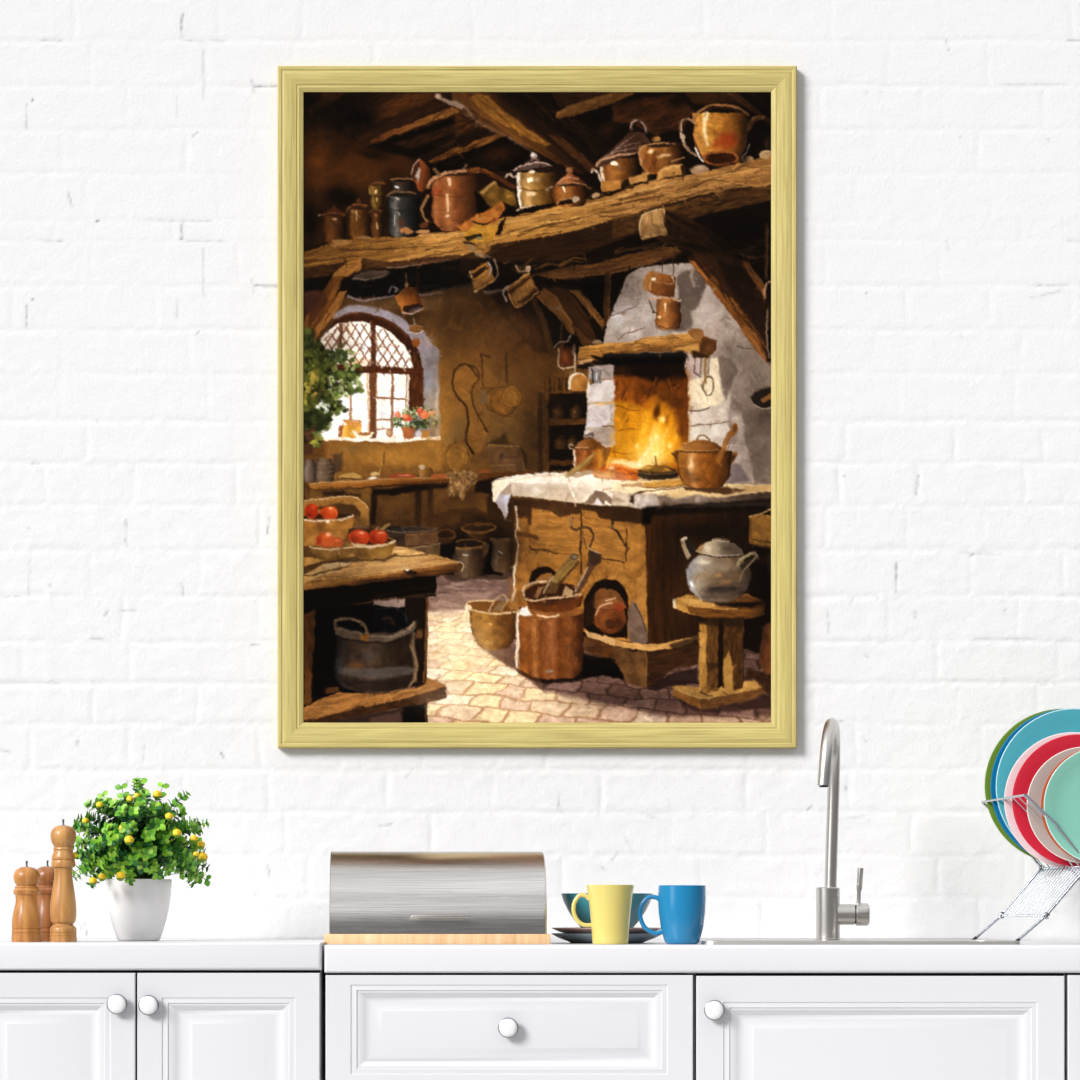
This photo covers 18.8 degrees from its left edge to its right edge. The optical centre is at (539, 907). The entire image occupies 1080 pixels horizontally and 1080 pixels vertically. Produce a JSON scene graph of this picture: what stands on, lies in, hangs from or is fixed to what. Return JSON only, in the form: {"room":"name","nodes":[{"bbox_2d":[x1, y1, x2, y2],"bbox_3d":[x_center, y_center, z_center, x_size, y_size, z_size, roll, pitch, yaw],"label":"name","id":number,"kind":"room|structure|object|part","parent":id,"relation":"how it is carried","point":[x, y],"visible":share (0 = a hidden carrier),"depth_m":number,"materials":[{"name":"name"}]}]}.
{"room":"kitchen","nodes":[
{"label":"kitchen","id":0,"kind":"room"},
{"bbox_2d":[0,0,1079,940],"bbox_3d":[0.000,-0.490,6.059,3.800,2.900,0.121,0,0,0],"label":"wall","id":1,"kind":"structure","parent":0,"point":[938,141],"depth_m":6.00,"materials":[{"name":"white brick"}]},
{"bbox_2d":[278,66,796,748],"bbox_3d":[-0.005,-0.920,5.988,0.954,1.253,0.020,0,0,0],"label":"framed picture","id":2,"kind":"object","parent":1,"relation":"attached to","point":[537,325],"visible":1,"depth_m":5.99,"materials":[{"name":"brown paper"}]},
{"bbox_3d":[-0.458,-0.920,5.988,0.047,1.253,0.020,0,0,0],"label":"frame rail","id":3,"kind":"part","parent":2,"relation":"part of","materials":[{"name":"yellow wood"}]},
{"bbox_3d":[-0.005,-0.317,5.988,0.954,0.047,0.020,0,0,0],"label":"frame rail","id":4,"kind":"part","parent":2,"relation":"part of","materials":[{"name":"yellow wood"}]},
{"bbox_3d":[-0.005,-1.523,5.988,0.954,0.047,0.020,0,0,0],"label":"frame rail","id":5,"kind":"part","parent":2,"relation":"part of","materials":[{"name":"yellow wood"}]},
{"bbox_3d":[0.448,-0.920,5.988,0.047,1.253,0.020,0,0,0],"label":"frame rail","id":6,"kind":"part","parent":2,"relation":"part of","materials":[{"name":"yellow wood"}]},
{"bbox_3d":[0.000,1.010,4.460,3.800,0.100,3.320,0,0,0],"label":"floor","id":7,"kind":"structure","parent":0,"visible":0},
{"bbox_2d":[0,970,325,1079],"bbox_3d":[-0.670,0.532,5.669,0.612,0.856,0.602,0,0,0],"label":"base cabinet","id":8,"kind":"object","parent":7,"relation":"on","point":[55,1024],"visible":1,"depth_m":5.39,"materials":[{"name":"white wood"}]},
{"bbox_3d":[-0.821,0.478,5.397,0.303,0.740,0.019,0,0,0],"label":"door","id":9,"kind":"part","parent":8,"relation":"part of","materials":[{"name":"white paint"}]},
{"bbox_3d":[-0.698,0.159,5.378,0.031,0.031,0.019,0,0,0],"label":"knob","id":10,"kind":"part","parent":8,"relation":"part of","materials":[{"name":"white paint"}]},
{"bbox_3d":[-0.646,0.160,5.378,0.031,0.031,0.019,0,0,0],"label":"knob","id":11,"kind":"part","parent":8,"relation":"part of","materials":[{"name":"white paint"}]},
{"bbox_3d":[-0.670,0.482,5.408,0.610,0.755,0.002,0,0,0],"label":"panel","id":12,"kind":"part","parent":8,"relation":"part of","materials":[{"name":"white"}]},
{"bbox_2d":[0,939,326,969],"bbox_3d":[-0.672,0.080,5.690,0.622,0.046,0.612,0,0,0],"label":"countertop","id":13,"kind":"structure","parent":8,"relation":"on","point":[83,954],"depth_m":5.38,"materials":[{"name":"white stone"}]},
{"bbox_2d":[11,861,41,941],"bbox_3d":[-0.862,-0.011,5.470,0.050,0.137,0.050,0,0,0],"label":"pepper mill","id":14,"kind":"object","parent":13,"relation":"on","point":[26,917],"visible":0.99,"depth_m":5.45,"materials":[{"name":"brown wood"}]},
{"bbox_2d":[37,860,53,941],"bbox_3d":[-0.841,-0.012,5.560,0.051,0.139,0.051,0,0,0],"label":"pepper mill","id":15,"kind":"object","parent":13,"relation":"on","point":[45,884],"visible":0.48,"depth_m":5.54,"materials":[{"name":"brown wood"}]},
{"bbox_2d":[50,819,76,941],"bbox_3d":[-0.801,-0.046,5.470,0.045,0.206,0.045,0,0,0],"label":"pepper mill","id":16,"kind":"object","parent":13,"relation":"on","point":[63,911],"visible":0.98,"depth_m":5.45,"materials":[{"name":"brown wood"}]},
{"bbox_2d":[72,778,210,940],"bbox_3d":[-0.694,-0.084,5.641,0.248,0.283,0.225,0,0,-7],"label":"potted plant","id":17,"kind":"object","parent":13,"relation":"on","point":[135,850],"visible":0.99,"depth_m":5.59,"materials":[{"name":"green plant"}]},
{"bbox_3d":[-0.695,0.004,5.640,0.114,0.107,0.114,0,0,0],"label":"pot","id":18,"kind":"part","parent":17,"relation":"part of","materials":[{"name":"white ceramic"}]},
{"bbox_3d":[-0.515,0.478,5.397,0.302,0.740,0.019,0,0,0],"label":"door","id":19,"kind":"part","parent":8,"relation":"part of","materials":[{"name":"white paint"}]},
{"bbox_2d":[326,973,693,1079],"bbox_3d":[-0.050,0.534,5.669,0.611,0.852,0.602,0,0,0],"label":"drawer","id":20,"kind":"object","parent":7,"relation":"on","point":[380,1026],"visible":0.98,"depth_m":5.39,"materials":[{"name":"white wood"}]},
{"bbox_3d":[-0.052,0.198,5.378,0.031,0.031,0.019,0,0,0],"label":"knob","id":21,"kind":"part","parent":20,"relation":"part of","materials":[{"name":"white paint"}]},
{"bbox_3d":[-0.050,0.484,5.408,0.609,0.750,0.002,0,0,0],"label":"panel","id":22,"kind":"part","parent":20,"relation":"part of","materials":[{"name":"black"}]},
{"bbox_2d":[694,973,1063,1079],"bbox_3d":[0.563,0.534,5.669,0.614,0.852,0.602,0,0,0],"label":"base cabinet","id":23,"kind":"object","parent":7,"relation":"on","point":[748,1026],"visible":0.99,"depth_m":5.39,"materials":[{"name":"white wood"}]},
{"bbox_2d":[324,941,1079,972],"bbox_3d":[0.454,0.084,5.690,1.621,0.046,0.612,0,0,0],"label":"countertop","id":24,"kind":"structure","parent":23,"relation":"on","point":[557,956],"depth_m":5.38,"materials":[{"name":"white laminate"}]},
{"bbox_2d":[324,851,550,943],"bbox_3d":[-0.178,-0.018,5.609,0.381,0.158,0.282,0,0,-2],"label":"bread box","id":25,"kind":"object","parent":24,"relation":"on","point":[377,897],"visible":1,"depth_m":5.50,"materials":[{"name":"silver metal"}]},
{"bbox_3d":[-0.178,0.052,5.615,0.381,0.017,0.270,0,0,-2],"label":"board","id":26,"kind":"part","parent":25,"relation":"part of","materials":[{"name":"brown wood"}]},
{"bbox_3d":[-0.168,0.015,5.483,0.097,0.004,0.030,0,0,-2],"label":"handle","id":27,"kind":"part","parent":25,"relation":"part of","materials":[{"name":"silver metal"}]},
{"bbox_2d":[571,885,633,943],"bbox_3d":[0.113,0.011,5.489,0.094,0.100,0.082,0,0,37],"label":"coffee mug","id":28,"kind":"object","parent":24,"relation":"on","point":[610,905],"visible":1,"depth_m":5.46,"materials":[{"name":"yellow ceramic"}]},
{"bbox_3d":[0.070,0.004,5.485,0.034,0.058,0.007,0,0,0],"label":"handle","id":29,"kind":"part","parent":28,"relation":"part of","materials":[{"name":"yellow ceramic"}]},
{"bbox_2d":[551,933,661,943],"bbox_3d":[0.116,0.052,5.650,0.194,0.017,0.194,0,0,0],"label":"dinner plate","id":30,"kind":"object","parent":24,"relation":"on","point":[570,937],"visible":0.53,"depth_m":5.59,"materials":[{"name":"black ceramic"}]},
{"bbox_2d":[552,927,660,933],"bbox_3d":[0.116,0.041,5.650,0.191,0.015,0.191,0,0,0],"label":"dinner plate","id":31,"kind":"object","parent":30,"relation":"on","point":[576,930],"visible":0.44,"depth_m":5.59,"materials":[{"name":"black ceramic"}]},
{"bbox_2d":[561,893,652,927],"bbox_3d":[0.116,0.009,5.650,0.159,0.068,0.159,0,0,0],"label":"bowl","id":32,"kind":"object","parent":31,"relation":"on","point":[582,905],"visible":0.31,"depth_m":5.60,"materials":[{"name":"teal ceramic"}]},
{"bbox_2d":[638,885,705,943],"bbox_3d":[0.229,0.011,5.491,0.105,0.099,0.080,0,0,31],"label":"coffee mug","id":33,"kind":"object","parent":24,"relation":"on","point":[681,907],"visible":0.98,"depth_m":5.46,"materials":[{"name":"blue ceramic"}]},
{"bbox_3d":[0.187,0.012,5.485,0.045,0.069,0.008,0,0,0],"label":"handle","id":34,"kind":"part","parent":33,"relation":"part of","materials":[{"name":"blue ceramic"}]},
{"bbox_2d":[815,718,869,939],"bbox_3d":[0.530,-0.137,5.688,0.096,0.387,0.200,0,0,4],"label":"tap","id":35,"kind":"object","parent":24,"relation":"on","point":[830,914],"visible":1,"depth_m":5.75,"materials":[{"name":"silver metal"}]},
{"bbox_3d":[0.506,-0.181,5.683,0.031,0.299,0.188,0,0,9],"label":"spout","id":36,"kind":"part","parent":35,"relation":"part of","materials":[{"name":"silver metal"}]},
{"bbox_3d":[0.566,-0.038,5.765,0.013,0.066,0.011,0,0,0],"label":"lever","id":37,"kind":"part","parent":35,"relation":"part of","materials":[{"name":"silver metal"}]},
{"bbox_2d":[698,938,1019,943],"bbox_3d":[0.537,0.142,5.676,0.533,0.174,0.497,0,0,0],"label":"sink","id":38,"kind":"object","parent":24,"relation":"in","point":[702,940],"visible":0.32,"depth_m":5.43,"materials":[{"name":"silver metal"}]},
{"bbox_2d":[971,794,1079,940],"bbox_3d":[0.936,-0.066,5.655,0.327,0.253,0.372,0,0,0],"label":"dish rack","id":39,"kind":"object","parent":24,"relation":"on","point":[1042,868],"visible":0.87,"depth_m":5.62,"materials":[{"name":"silver metal"}]},
{"bbox_3d":[0.839,-0.009,5.834,0.131,0.137,0.007,0,0,0],"label":"leg frame","id":40,"kind":"part","parent":39,"relation":"part of","materials":[{"name":"silver metal"}]},
{"bbox_2d":[985,709,1057,858],"bbox_3d":[0.929,-0.217,5.793,0.276,0.276,0.024,0,0,3],"label":"dinner plate","id":41,"kind":"object","parent":39,"relation":"in","point":[1009,732],"visible":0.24,"depth_m":5.79,"materials":[{"name":"green ceramic"}]},
{"bbox_2d":[991,709,1059,852],"bbox_3d":[0.933,-0.214,5.748,0.275,0.275,0.024,0,0,3],"label":"dinner plate","id":42,"kind":"object","parent":39,"relation":"in","point":[997,760],"visible":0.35,"depth_m":5.75,"materials":[{"name":"blue ceramic"}]},
{"bbox_2d":[996,708,1079,836],"bbox_3d":[0.935,-0.212,5.703,0.275,0.275,0.024,0,0,3],"label":"dinner plate","id":43,"kind":"object","parent":39,"relation":"in","point":[1046,725],"visible":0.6,"depth_m":5.71,"materials":[{"name":"teal ceramic"}]},
{"bbox_2d":[1004,732,1079,868],"bbox_3d":[0.925,-0.186,5.658,0.238,0.238,0.023,0,0,3],"label":"dinner plate","id":44,"kind":"object","parent":39,"relation":"in","point":[1013,774],"visible":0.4,"depth_m":5.66,"materials":[{"name":"white ceramic"}]},
{"bbox_2d":[1012,734,1079,865],"bbox_3d":[0.928,-0.185,5.613,0.229,0.229,0.022,0,0,3],"label":"dinner plate","id":45,"kind":"object","parent":39,"relation":"in","point":[1033,763],"visible":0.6,"depth_m":5.61,"materials":[{"name":"red ceramic"}]},
{"bbox_3d":[0.863,-0.009,5.474,0.131,0.137,0.007,0,0,0],"label":"leg frame","id":46,"kind":"part","parent":39,"relation":"part of","materials":[{"name":"silver metal"}]},
{"bbox_2d":[1027,747,1079,862],"bbox_3d":[0.932,-0.176,5.568,0.200,0.200,0.022,0,0,3],"label":"dinner plate","id":47,"kind":"object","parent":39,"relation":"in","point":[1036,787],"visible":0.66,"depth_m":5.57,"materials":[{"name":"beige ceramic"}]},
{"bbox_2d":[1041,751,1078,859],"bbox_3d":[0.948,-0.173,5.523,0.198,0.198,0.022,0,0,3],"label":"dinner plate","id":48,"kind":"object","parent":39,"relation":"in","point":[1063,760],"visible":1,"depth_m":5.52,"materials":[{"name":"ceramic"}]},
{"bbox_2d":[1044,751,1079,859],"bbox_3d":[0.947,-0.172,5.478,0.199,0.199,0.022,0,0,3],"label":"dinner plate","id":49,"kind":"object","parent":39,"relation":"in","point":[1062,793],"visible":1,"depth_m":5.48,"materials":[{"name":"teal ceramic"}]},
{"bbox_3d":[0.288,0.169,5.378,0.031,0.031,0.019,0,0,0],"label":"knob","id":50,"kind":"part","parent":23,"relation":"part of","materials":[{"name":"white paint"}]},
{"bbox_2d":[1064,973,1079,1079],"bbox_3d":[1.064,0.534,5.669,0.386,0.852,0.602,0,0,0],"label":"base cabinet","id":51,"kind":"object","parent":7,"relation":"on","point":[1071,980],"visible":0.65,"depth_m":5.39,"materials":[{"name":"white wood"}]}
]}

